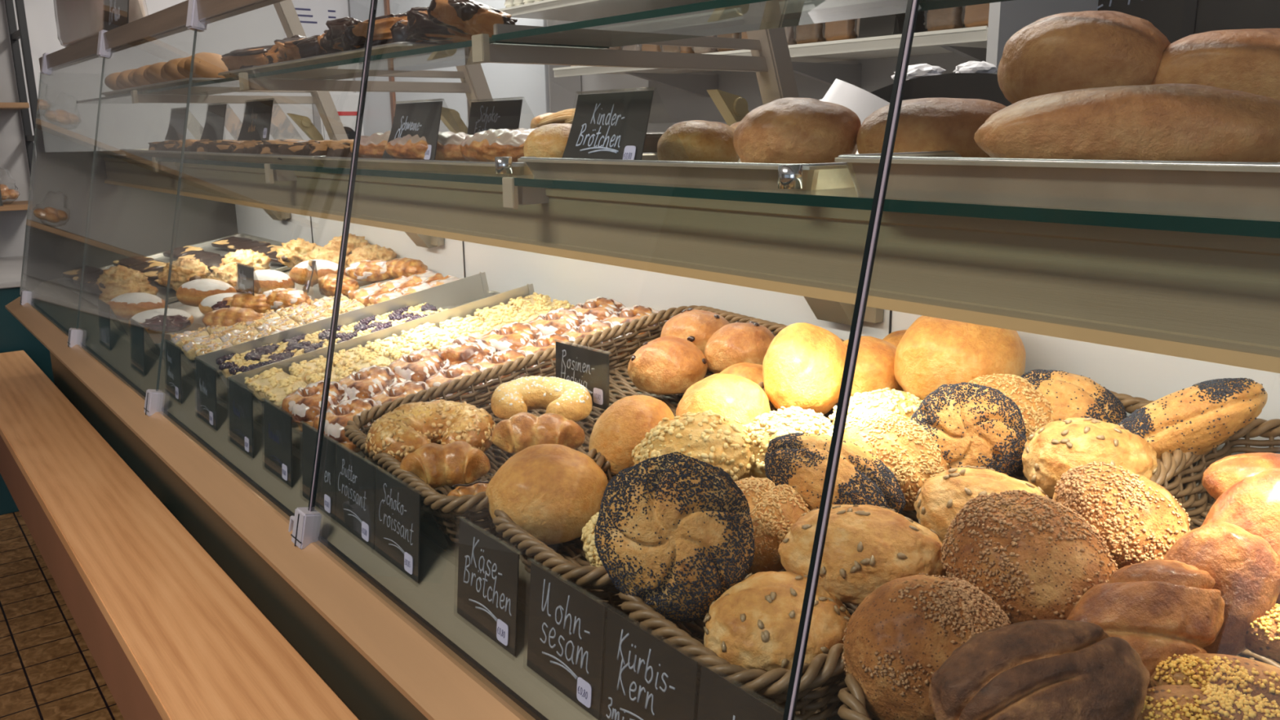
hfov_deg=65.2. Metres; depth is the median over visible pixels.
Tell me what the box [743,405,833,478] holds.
roll
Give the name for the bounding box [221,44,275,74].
florentine
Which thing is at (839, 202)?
glass shelf
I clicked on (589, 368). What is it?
price card
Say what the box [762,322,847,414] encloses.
bread roll
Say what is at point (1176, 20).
chalkboard
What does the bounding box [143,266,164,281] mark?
bar
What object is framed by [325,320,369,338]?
slice
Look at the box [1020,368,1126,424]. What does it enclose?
roll
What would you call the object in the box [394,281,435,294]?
glazed strudel
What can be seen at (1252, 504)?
roll
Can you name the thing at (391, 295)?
glazed strudel
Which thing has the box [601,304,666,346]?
bun
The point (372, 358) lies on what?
slice
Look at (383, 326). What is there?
slice
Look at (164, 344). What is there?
wall
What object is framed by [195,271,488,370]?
divider
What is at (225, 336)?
almond slice
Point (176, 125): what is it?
price card
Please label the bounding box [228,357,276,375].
slice
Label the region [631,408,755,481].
roll
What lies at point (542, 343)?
bun
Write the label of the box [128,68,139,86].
cookie
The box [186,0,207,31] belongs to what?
clip
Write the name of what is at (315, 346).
slice
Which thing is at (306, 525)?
glass clip
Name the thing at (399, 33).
florentine
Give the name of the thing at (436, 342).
slice
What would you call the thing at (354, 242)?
coconut macaroon
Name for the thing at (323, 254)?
coconut macaroon
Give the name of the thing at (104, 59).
glass
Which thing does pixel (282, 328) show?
almond slice
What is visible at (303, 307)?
almond slice
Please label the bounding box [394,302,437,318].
slice
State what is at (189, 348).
almond slice
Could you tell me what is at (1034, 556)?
roll
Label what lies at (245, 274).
price card
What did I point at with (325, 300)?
almond slice
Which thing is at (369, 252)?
coconut macaroon
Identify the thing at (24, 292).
glass clip
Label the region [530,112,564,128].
bread roll
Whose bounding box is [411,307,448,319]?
slice
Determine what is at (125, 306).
doughnut
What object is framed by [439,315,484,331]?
slice
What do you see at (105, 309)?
price card
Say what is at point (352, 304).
almond slice
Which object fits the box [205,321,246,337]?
almond slice
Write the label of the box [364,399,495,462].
ring
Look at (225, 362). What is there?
slice
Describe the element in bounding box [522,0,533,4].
cup stack
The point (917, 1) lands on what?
glass
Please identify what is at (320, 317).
almond slice
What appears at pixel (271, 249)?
bar
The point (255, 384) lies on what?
slice
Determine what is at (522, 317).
slice
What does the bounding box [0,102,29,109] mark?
shelf
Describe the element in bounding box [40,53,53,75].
clip
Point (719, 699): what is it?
price card
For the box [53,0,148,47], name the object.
stack
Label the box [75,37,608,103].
glass shelf
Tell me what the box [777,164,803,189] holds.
clip
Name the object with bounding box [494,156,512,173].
clip
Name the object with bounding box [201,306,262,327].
pastry
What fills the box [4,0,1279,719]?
display case
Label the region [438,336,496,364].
bun
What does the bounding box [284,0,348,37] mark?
list
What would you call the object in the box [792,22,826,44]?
bag
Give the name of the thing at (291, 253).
coconut macaroon
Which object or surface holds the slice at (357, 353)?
on the baking tray at (259, 404)
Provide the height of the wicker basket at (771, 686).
0.169 m
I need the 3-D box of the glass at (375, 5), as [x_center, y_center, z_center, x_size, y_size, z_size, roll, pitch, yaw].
[-0.118,-0.065,0.931,0.156,0.709,0.802,-11,16,-37]
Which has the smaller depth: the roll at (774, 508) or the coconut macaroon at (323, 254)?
the roll at (774, 508)
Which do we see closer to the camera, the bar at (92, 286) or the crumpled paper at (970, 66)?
the crumpled paper at (970, 66)
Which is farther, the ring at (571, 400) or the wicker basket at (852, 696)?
the ring at (571, 400)
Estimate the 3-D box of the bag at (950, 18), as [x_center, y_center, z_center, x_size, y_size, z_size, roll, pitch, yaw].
[0.674,-0.760,2.208,0.059,0.073,0.094,-11,16,-37]
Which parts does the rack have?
post, post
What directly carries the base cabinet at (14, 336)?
on the floor
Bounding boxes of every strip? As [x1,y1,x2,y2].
[383,0,395,125]
[466,98,470,119]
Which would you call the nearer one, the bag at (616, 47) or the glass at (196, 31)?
the glass at (196, 31)
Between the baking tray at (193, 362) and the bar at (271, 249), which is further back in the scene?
the bar at (271, 249)
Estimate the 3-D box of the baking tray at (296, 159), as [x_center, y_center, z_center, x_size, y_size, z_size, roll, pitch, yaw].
[-0.673,-0.448,2.188,0.374,0.017,0.754,-11,16,-37]
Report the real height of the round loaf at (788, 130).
0.081 m
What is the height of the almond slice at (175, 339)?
0.036 m
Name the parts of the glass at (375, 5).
edge strip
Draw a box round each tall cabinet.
[349,0,391,136]
[389,0,468,132]
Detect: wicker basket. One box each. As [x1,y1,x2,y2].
[343,305,844,542]
[492,387,837,623]
[618,390,1199,719]
[837,417,1279,719]
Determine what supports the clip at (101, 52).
attached to the display case
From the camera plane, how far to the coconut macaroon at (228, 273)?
2.56 m
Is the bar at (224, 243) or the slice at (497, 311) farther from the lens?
the bar at (224, 243)
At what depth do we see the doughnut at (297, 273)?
2.44 m
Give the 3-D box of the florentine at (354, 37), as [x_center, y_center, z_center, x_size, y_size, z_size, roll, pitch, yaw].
[-0.407,-0.506,1.569,0.123,0.075,0.089,-6,14,-23]
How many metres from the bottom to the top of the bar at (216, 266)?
0.030 m
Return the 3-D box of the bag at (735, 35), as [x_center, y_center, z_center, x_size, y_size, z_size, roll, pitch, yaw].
[0.247,-0.877,2.735,0.059,0.073,0.094,-11,16,-37]
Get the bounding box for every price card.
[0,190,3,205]
[97,299,128,350]
[103,0,128,31]
[130,319,164,375]
[164,106,186,140]
[165,339,196,404]
[195,359,217,430]
[200,102,227,140]
[228,379,253,457]
[235,262,254,295]
[237,97,274,140]
[263,400,292,487]
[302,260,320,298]
[302,423,336,519]
[336,444,375,549]
[374,468,420,582]
[382,98,443,159]
[457,519,519,656]
[466,97,522,134]
[526,562,605,719]
[555,341,609,409]
[561,90,653,159]
[601,608,697,719]
[697,665,783,719]
[858,13,895,38]
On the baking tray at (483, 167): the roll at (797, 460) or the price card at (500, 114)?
the price card at (500, 114)
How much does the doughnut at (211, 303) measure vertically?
0.053 m
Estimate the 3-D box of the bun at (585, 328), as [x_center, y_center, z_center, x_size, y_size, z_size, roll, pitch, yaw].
[-0.080,-0.029,1.655,0.145,0.071,0.117,11,17,41]
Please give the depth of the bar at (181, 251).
3.22 m
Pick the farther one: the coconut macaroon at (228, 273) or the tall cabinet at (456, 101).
the tall cabinet at (456, 101)
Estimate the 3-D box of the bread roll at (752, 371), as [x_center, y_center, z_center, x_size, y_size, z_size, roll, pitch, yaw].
[0.142,0.038,1.317,0.092,0.067,0.086,-3,13,-12]
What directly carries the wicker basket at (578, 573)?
on the display case
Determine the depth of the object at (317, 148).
1.85 m
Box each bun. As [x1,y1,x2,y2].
[280,379,349,432]
[311,396,380,453]
[337,364,406,399]
[370,379,446,405]
[388,347,453,382]
[425,361,493,405]
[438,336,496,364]
[475,347,539,386]
[480,321,543,351]
[516,332,574,373]
[528,307,588,335]
[560,319,631,362]
[569,296,626,321]
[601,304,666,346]
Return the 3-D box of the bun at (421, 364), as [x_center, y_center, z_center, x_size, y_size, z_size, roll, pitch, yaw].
[-0.361,0.019,1.646,0.145,0.071,0.117,9,16,37]
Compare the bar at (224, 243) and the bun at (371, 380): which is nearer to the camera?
the bun at (371, 380)
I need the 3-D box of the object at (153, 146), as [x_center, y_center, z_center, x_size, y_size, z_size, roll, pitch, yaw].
[-1.288,-0.590,2.777,0.123,0.046,0.094,4,14,18]
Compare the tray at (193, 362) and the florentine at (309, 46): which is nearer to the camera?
the florentine at (309, 46)
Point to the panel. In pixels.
(1171, 293)
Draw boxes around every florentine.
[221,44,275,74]
[262,35,306,64]
[274,36,308,62]
[283,34,327,61]
[317,30,342,53]
[325,17,361,51]
[340,12,408,51]
[390,20,437,43]
[406,6,471,44]
[426,0,517,37]
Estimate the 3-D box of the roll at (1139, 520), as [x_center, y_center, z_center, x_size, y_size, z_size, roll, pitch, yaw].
[0.395,0.133,0.819,0.103,0.092,0.105,3,13,15]
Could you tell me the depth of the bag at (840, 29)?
2.41 m
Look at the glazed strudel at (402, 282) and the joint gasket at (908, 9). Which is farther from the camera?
the glazed strudel at (402, 282)
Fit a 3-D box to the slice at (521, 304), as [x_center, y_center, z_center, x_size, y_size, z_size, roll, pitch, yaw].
[-0.216,-0.107,1.959,0.071,0.043,0.098,-8,15,-28]
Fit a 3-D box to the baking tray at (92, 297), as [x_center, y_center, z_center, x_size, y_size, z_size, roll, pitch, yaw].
[-1.366,-0.275,3.017,0.589,0.115,0.824,-11,16,-37]
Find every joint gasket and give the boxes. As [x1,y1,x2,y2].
[307,0,377,511]
[782,0,919,719]
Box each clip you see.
[19,289,31,305]
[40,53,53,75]
[67,328,81,347]
[97,29,112,58]
[143,389,163,416]
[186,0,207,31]
[288,506,321,549]
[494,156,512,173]
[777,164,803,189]
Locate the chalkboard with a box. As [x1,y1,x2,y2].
[1097,0,1279,43]
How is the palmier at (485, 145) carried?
on the baking tray at (483, 167)
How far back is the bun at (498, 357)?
1.57 m
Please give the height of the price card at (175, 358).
0.120 m
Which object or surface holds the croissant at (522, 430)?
in the wicker basket at (445, 511)
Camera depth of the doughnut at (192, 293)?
2.42 m
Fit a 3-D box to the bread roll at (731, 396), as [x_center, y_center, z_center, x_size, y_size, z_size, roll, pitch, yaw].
[0.102,0.061,1.204,0.115,0.088,0.108,2,13,11]
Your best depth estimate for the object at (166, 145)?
2.65 m
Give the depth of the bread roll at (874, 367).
1.20 m
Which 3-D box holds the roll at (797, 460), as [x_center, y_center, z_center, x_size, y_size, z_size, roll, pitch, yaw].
[0.189,0.117,0.979,0.137,0.085,0.090,11,17,41]
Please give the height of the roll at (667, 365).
0.076 m
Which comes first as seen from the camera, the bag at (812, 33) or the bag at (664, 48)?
the bag at (812, 33)
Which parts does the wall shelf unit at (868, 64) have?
panel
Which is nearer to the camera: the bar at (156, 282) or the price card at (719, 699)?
the price card at (719, 699)
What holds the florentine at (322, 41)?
on the baking tray at (394, 46)
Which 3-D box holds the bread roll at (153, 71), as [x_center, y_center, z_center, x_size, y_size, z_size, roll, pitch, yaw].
[-1.207,-0.731,2.569,0.111,0.068,0.059,-5,14,-17]
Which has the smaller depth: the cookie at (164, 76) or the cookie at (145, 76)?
the cookie at (164, 76)
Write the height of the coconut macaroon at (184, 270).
0.086 m
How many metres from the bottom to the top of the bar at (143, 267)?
0.030 m
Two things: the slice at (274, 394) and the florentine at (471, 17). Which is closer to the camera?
the florentine at (471, 17)
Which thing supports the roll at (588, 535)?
in the wicker basket at (578, 573)
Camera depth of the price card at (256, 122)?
2.21 m
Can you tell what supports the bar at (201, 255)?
on the baking tray at (92, 297)
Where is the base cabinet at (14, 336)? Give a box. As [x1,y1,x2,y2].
[0,255,54,515]
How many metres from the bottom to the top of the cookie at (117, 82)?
0.069 m
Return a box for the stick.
[1117,377,1267,460]
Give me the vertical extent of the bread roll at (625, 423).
0.099 m
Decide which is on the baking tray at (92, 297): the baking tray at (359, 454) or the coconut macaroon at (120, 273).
the coconut macaroon at (120, 273)
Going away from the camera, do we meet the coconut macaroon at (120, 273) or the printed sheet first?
the printed sheet
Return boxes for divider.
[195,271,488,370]
[227,283,534,390]
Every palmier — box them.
[350,130,391,158]
[384,131,468,161]
[459,128,530,162]
[509,128,534,132]
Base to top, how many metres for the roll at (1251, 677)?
0.036 m
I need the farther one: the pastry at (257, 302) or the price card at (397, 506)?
the pastry at (257, 302)
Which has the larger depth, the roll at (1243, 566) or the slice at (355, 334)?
the slice at (355, 334)
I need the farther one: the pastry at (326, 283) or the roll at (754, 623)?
the pastry at (326, 283)
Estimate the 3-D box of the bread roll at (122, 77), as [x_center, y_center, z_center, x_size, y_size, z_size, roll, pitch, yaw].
[-1.414,-0.790,2.832,0.115,0.068,0.057,-7,14,-25]
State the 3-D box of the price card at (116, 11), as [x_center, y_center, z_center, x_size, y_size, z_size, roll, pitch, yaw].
[-1.216,-0.825,2.344,0.042,0.128,0.266,-11,16,-37]
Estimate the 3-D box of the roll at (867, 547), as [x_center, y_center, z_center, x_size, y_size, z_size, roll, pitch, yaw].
[0.187,0.159,0.836,0.139,0.073,0.098,9,16,35]
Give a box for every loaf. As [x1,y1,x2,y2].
[733,97,861,164]
[856,97,1006,157]
[973,83,1279,162]
[997,10,1171,103]
[1150,28,1279,100]
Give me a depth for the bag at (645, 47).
2.95 m
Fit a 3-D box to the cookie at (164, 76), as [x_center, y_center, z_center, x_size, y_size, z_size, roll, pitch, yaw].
[-1.143,-0.721,2.513,0.112,0.069,0.059,-3,13,-11]
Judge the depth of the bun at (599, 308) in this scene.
1.77 m
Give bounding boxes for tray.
[56,233,292,308]
[101,77,222,96]
[119,148,204,158]
[128,272,393,348]
[182,296,348,372]
[182,351,195,372]
[196,151,324,164]
[215,290,502,391]
[217,42,448,78]
[253,395,267,413]
[299,352,634,457]
[313,155,533,174]
[517,151,858,190]
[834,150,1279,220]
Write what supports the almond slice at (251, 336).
on the baking tray at (193, 362)
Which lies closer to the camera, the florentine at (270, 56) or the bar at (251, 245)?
the florentine at (270, 56)
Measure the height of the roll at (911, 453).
0.086 m
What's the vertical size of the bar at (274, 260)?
0.030 m
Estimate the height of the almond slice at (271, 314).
0.036 m
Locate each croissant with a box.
[400,440,490,488]
[447,480,488,506]
[492,412,585,453]
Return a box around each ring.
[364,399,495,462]
[490,375,592,422]
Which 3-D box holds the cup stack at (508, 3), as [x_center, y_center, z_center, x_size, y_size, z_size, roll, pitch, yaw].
[-0.460,-1.275,3.560,0.048,0.068,0.048,-11,16,-37]
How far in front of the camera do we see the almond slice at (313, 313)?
2.13 m
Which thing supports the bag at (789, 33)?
on the wall shelf unit at (868, 64)
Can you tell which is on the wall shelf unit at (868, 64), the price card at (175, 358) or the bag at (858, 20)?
the bag at (858, 20)
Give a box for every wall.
[4,0,355,175]
[157,279,393,351]
[472,0,581,128]
[580,44,727,132]
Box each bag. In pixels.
[0,167,20,203]
[608,46,623,49]
[620,44,642,50]
[639,44,662,52]
[659,44,679,53]
[680,46,694,53]
[690,35,718,53]
[714,31,742,52]
[738,31,747,39]
[784,26,796,44]
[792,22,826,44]
[822,18,857,41]
[853,17,860,37]
[923,6,964,31]
[960,3,989,27]
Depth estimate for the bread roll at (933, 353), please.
1.12 m
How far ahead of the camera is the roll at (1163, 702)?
0.58 m
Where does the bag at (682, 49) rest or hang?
on the wall shelf unit at (868, 64)
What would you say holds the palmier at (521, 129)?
on the baking tray at (483, 167)
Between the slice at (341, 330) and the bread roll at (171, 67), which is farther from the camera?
the bread roll at (171, 67)
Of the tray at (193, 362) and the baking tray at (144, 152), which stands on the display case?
the baking tray at (144, 152)
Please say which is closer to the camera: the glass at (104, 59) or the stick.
the stick
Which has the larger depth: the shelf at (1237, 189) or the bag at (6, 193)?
the bag at (6, 193)
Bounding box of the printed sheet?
[821,78,889,151]
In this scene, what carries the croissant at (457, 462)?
in the wicker basket at (445, 511)
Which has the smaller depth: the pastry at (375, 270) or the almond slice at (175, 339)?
the almond slice at (175, 339)
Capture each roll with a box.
[485,444,608,545]
[523,123,572,158]
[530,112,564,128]
[580,511,603,567]
[588,395,674,477]
[594,452,755,621]
[627,335,707,395]
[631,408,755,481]
[657,120,739,162]
[660,307,729,355]
[675,373,770,425]
[702,571,851,689]
[704,320,775,373]
[720,362,763,383]
[729,121,740,129]
[734,477,809,573]
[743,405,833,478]
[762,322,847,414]
[764,431,905,514]
[777,504,948,606]
[828,387,923,425]
[836,336,904,404]
[841,573,1010,719]
[843,411,948,511]
[882,329,906,346]
[893,315,1026,399]
[910,382,1026,476]
[914,465,1048,543]
[928,619,1150,719]
[940,489,1118,624]
[968,373,1053,465]
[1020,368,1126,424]
[1022,417,1158,499]
[1053,461,1191,568]
[1066,559,1225,688]
[1136,683,1279,719]
[1150,653,1279,706]
[1162,520,1279,656]
[1200,467,1279,604]
[1201,452,1279,499]
[1244,603,1279,661]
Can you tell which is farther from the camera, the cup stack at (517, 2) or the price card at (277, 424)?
the cup stack at (517, 2)
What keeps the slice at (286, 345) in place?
in the baking tray at (221, 380)
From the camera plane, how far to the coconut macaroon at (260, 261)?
2.68 m
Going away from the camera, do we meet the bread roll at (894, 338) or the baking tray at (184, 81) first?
the bread roll at (894, 338)
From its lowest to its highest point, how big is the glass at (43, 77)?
0.709 m
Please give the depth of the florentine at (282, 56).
1.87 m
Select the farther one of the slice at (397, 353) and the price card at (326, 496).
the slice at (397, 353)
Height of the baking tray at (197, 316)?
0.115 m
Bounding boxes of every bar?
[62,265,103,279]
[72,271,103,285]
[84,280,102,293]
[112,255,154,267]
[128,260,166,272]
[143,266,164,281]
[153,279,172,288]
[163,245,204,258]
[177,250,220,260]
[200,255,225,270]
[209,264,220,272]
[211,236,252,248]
[227,240,271,252]
[252,244,280,256]
[267,252,281,264]
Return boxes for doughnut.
[106,292,168,320]
[128,308,193,333]
[176,278,236,306]
[198,292,244,314]
[235,269,294,293]
[288,259,347,287]
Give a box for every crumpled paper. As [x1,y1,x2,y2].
[890,63,945,80]
[952,61,997,73]
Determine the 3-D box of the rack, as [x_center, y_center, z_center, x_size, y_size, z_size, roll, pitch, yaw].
[-3.200,-1.218,3.698,1.588,1.815,0.334,-11,16,-37]
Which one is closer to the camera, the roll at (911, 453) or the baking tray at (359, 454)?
the roll at (911, 453)
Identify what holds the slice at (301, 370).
on the baking tray at (259, 404)
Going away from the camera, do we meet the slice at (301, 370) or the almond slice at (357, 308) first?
the slice at (301, 370)
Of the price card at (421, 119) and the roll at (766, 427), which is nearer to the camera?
the roll at (766, 427)
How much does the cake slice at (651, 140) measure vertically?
0.030 m
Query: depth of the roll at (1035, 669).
0.59 m
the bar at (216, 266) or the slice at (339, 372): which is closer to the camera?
the slice at (339, 372)
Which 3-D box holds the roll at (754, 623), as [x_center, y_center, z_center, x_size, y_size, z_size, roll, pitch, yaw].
[0.111,0.212,0.802,0.120,0.072,0.111,5,14,24]
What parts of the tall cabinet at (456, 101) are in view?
cupboard door, cupboard door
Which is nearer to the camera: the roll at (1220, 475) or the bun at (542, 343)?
the roll at (1220, 475)
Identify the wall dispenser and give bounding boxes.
[312,92,364,140]
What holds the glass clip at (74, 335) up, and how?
attached to the display case
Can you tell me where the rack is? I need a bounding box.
[0,0,44,257]
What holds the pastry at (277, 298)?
on the baking tray at (197, 316)
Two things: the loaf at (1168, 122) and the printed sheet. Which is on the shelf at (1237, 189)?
the loaf at (1168, 122)
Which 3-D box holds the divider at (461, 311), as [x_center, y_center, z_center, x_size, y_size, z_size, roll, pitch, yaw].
[-0.465,-0.043,1.890,0.598,0.156,0.005,-8,15,-29]
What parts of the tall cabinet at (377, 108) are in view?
cupboard door, cupboard door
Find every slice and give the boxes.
[169,327,209,351]
[180,333,222,360]
[195,341,233,356]
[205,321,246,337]
[215,349,261,379]
[218,325,257,342]
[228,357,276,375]
[231,330,271,345]
[244,367,292,401]
[245,309,280,326]
[253,315,295,332]
[254,338,298,359]
[261,375,306,408]
[266,321,303,333]
[267,346,314,361]
[275,302,315,318]
[288,355,333,383]
[290,306,332,324]
[290,329,336,346]
[305,312,340,324]
[305,364,353,384]
[307,337,346,350]
[310,293,349,307]
[323,298,364,314]
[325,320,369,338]
[333,344,370,367]
[340,326,382,340]
[341,303,373,313]
[344,351,393,372]
[359,311,405,328]
[364,333,411,355]
[376,316,414,328]
[383,340,432,360]
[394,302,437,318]
[400,322,446,342]
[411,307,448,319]
[420,328,470,349]
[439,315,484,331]
[458,319,502,339]
[474,302,517,322]
[493,310,538,324]
[507,292,551,312]
[528,298,574,315]
[643,132,664,152]
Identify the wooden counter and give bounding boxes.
[0,350,358,719]
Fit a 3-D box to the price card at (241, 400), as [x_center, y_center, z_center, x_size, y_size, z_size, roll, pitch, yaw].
[-0.611,0.093,1.592,0.062,0.120,0.121,-11,16,-37]
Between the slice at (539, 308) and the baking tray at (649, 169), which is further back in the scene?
the slice at (539, 308)
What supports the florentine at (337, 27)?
on the baking tray at (394, 46)
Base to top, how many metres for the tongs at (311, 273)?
0.103 m
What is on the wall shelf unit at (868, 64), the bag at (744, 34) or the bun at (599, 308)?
the bag at (744, 34)
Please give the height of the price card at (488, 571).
0.120 m
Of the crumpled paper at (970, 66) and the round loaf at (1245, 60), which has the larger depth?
the crumpled paper at (970, 66)
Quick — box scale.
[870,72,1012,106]
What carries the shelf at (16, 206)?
attached to the rack
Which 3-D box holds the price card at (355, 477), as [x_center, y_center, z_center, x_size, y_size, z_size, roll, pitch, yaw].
[-0.333,0.169,1.248,0.062,0.120,0.122,-11,16,-37]
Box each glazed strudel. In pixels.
[347,283,389,306]
[368,288,410,304]
[376,275,416,291]
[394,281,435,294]
[405,270,444,284]
[426,275,461,285]
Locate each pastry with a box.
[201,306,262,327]
[221,293,275,313]
[262,288,311,311]
[318,273,359,297]
[345,259,390,282]
[386,257,427,279]
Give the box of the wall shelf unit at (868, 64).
[497,0,1098,123]
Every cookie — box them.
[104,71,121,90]
[115,75,125,88]
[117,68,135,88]
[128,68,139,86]
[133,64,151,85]
[143,66,155,84]
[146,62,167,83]
[160,62,173,81]
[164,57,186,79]
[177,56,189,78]
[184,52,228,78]
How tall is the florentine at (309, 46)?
0.060 m
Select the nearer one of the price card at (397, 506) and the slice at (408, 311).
the price card at (397, 506)
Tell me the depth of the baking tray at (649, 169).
1.01 m
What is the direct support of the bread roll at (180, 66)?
on the baking tray at (184, 81)
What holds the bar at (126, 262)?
on the baking tray at (92, 297)
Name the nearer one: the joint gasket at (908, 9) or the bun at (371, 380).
the joint gasket at (908, 9)
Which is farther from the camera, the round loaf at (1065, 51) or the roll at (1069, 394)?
the roll at (1069, 394)
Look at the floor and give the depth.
2.75 m
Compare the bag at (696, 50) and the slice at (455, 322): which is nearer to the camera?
the slice at (455, 322)
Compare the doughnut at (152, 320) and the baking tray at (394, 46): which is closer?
the baking tray at (394, 46)
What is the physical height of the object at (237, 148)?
0.044 m
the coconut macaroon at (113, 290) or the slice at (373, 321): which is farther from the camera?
the coconut macaroon at (113, 290)
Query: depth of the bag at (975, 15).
2.12 m
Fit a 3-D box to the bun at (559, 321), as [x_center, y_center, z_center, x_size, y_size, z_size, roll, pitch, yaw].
[-0.143,-0.053,1.755,0.145,0.071,0.117,9,16,36]
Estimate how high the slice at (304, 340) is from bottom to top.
0.042 m
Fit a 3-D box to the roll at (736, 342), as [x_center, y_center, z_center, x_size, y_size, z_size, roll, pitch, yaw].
[0.144,-0.016,1.418,0.107,0.078,0.096,-5,14,-18]
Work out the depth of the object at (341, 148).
1.76 m
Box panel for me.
[102,157,1279,357]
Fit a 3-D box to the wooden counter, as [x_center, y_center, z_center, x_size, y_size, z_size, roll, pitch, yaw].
[-0.737,0.711,1.714,0.215,0.620,5.100,-11,16,-37]
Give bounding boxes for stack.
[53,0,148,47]
[504,0,515,8]
[513,0,524,6]
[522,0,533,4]
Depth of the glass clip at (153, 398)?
1.86 m
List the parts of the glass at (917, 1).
edge strip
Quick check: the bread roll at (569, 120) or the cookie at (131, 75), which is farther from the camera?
the cookie at (131, 75)
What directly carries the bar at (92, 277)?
on the baking tray at (92, 297)
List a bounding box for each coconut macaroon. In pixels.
[95,264,150,291]
[98,280,158,302]
[157,257,211,291]
[206,262,238,293]
[219,248,271,271]
[275,237,323,267]
[302,248,348,276]
[322,233,370,256]
[346,244,397,266]
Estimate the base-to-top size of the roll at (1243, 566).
0.114 m
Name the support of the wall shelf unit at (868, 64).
attached to the wall at (599, 83)
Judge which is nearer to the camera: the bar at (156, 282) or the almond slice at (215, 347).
the almond slice at (215, 347)
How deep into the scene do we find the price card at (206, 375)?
1.72 m
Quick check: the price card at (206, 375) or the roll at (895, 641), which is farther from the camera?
the price card at (206, 375)
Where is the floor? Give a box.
[0,511,124,719]
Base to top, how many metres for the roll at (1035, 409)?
0.090 m
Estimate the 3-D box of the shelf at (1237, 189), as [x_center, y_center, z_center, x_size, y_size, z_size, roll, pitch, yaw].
[0.508,-0.130,0.715,0.409,0.034,0.634,-11,16,-37]
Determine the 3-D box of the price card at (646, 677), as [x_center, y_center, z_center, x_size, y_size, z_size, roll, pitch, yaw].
[0.024,0.267,0.807,0.062,0.120,0.117,-11,16,-37]
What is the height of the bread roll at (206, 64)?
0.069 m
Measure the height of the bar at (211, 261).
0.030 m
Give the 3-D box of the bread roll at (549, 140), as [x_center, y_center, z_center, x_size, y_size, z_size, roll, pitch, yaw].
[-0.098,-0.279,1.299,0.107,0.055,0.095,-2,13,-4]
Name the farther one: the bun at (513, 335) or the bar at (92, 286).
the bar at (92, 286)
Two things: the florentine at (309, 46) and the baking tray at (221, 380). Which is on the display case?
the baking tray at (221, 380)
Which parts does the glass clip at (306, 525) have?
lever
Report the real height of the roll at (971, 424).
0.105 m
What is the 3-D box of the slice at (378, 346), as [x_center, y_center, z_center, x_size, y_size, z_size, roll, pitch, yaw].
[-0.460,-0.021,1.832,0.071,0.043,0.098,-10,16,-35]
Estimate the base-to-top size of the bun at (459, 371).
0.071 m
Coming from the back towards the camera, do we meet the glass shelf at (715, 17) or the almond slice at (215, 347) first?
the almond slice at (215, 347)
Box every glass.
[19,57,103,328]
[76,29,195,390]
[155,29,197,391]
[309,0,377,511]
[787,0,919,719]
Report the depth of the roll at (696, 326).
1.47 m
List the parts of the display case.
panel, shelf arm, shelf arm, panel, rail, shelf arm, shelf post, shelf arm, gutter panel, shelf post, shelf arm, shelf arm, panel, shelf post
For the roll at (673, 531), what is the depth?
0.84 m
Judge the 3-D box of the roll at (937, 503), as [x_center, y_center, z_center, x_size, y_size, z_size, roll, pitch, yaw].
[0.304,0.133,0.888,0.119,0.071,0.085,5,14,25]
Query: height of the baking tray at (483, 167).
0.017 m
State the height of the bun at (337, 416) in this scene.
0.071 m
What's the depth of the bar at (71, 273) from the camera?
3.14 m
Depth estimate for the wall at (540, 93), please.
3.92 m
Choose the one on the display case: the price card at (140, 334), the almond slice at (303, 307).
the price card at (140, 334)
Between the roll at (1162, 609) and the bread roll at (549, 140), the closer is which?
the roll at (1162, 609)
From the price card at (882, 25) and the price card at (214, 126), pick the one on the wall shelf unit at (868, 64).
the price card at (882, 25)
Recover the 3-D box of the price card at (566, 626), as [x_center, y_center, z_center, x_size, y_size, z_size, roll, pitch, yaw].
[-0.048,0.247,0.896,0.062,0.120,0.120,-11,16,-37]
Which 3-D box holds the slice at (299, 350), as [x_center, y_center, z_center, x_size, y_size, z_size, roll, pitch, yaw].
[-0.645,0.001,1.859,0.079,0.042,0.094,-8,15,-29]
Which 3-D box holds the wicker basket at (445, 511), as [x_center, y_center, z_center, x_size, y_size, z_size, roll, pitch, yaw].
[-0.060,0.061,1.362,0.603,0.170,0.422,-9,15,-31]
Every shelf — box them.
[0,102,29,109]
[0,200,28,211]
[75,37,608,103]
[88,152,1279,238]
[491,0,1012,47]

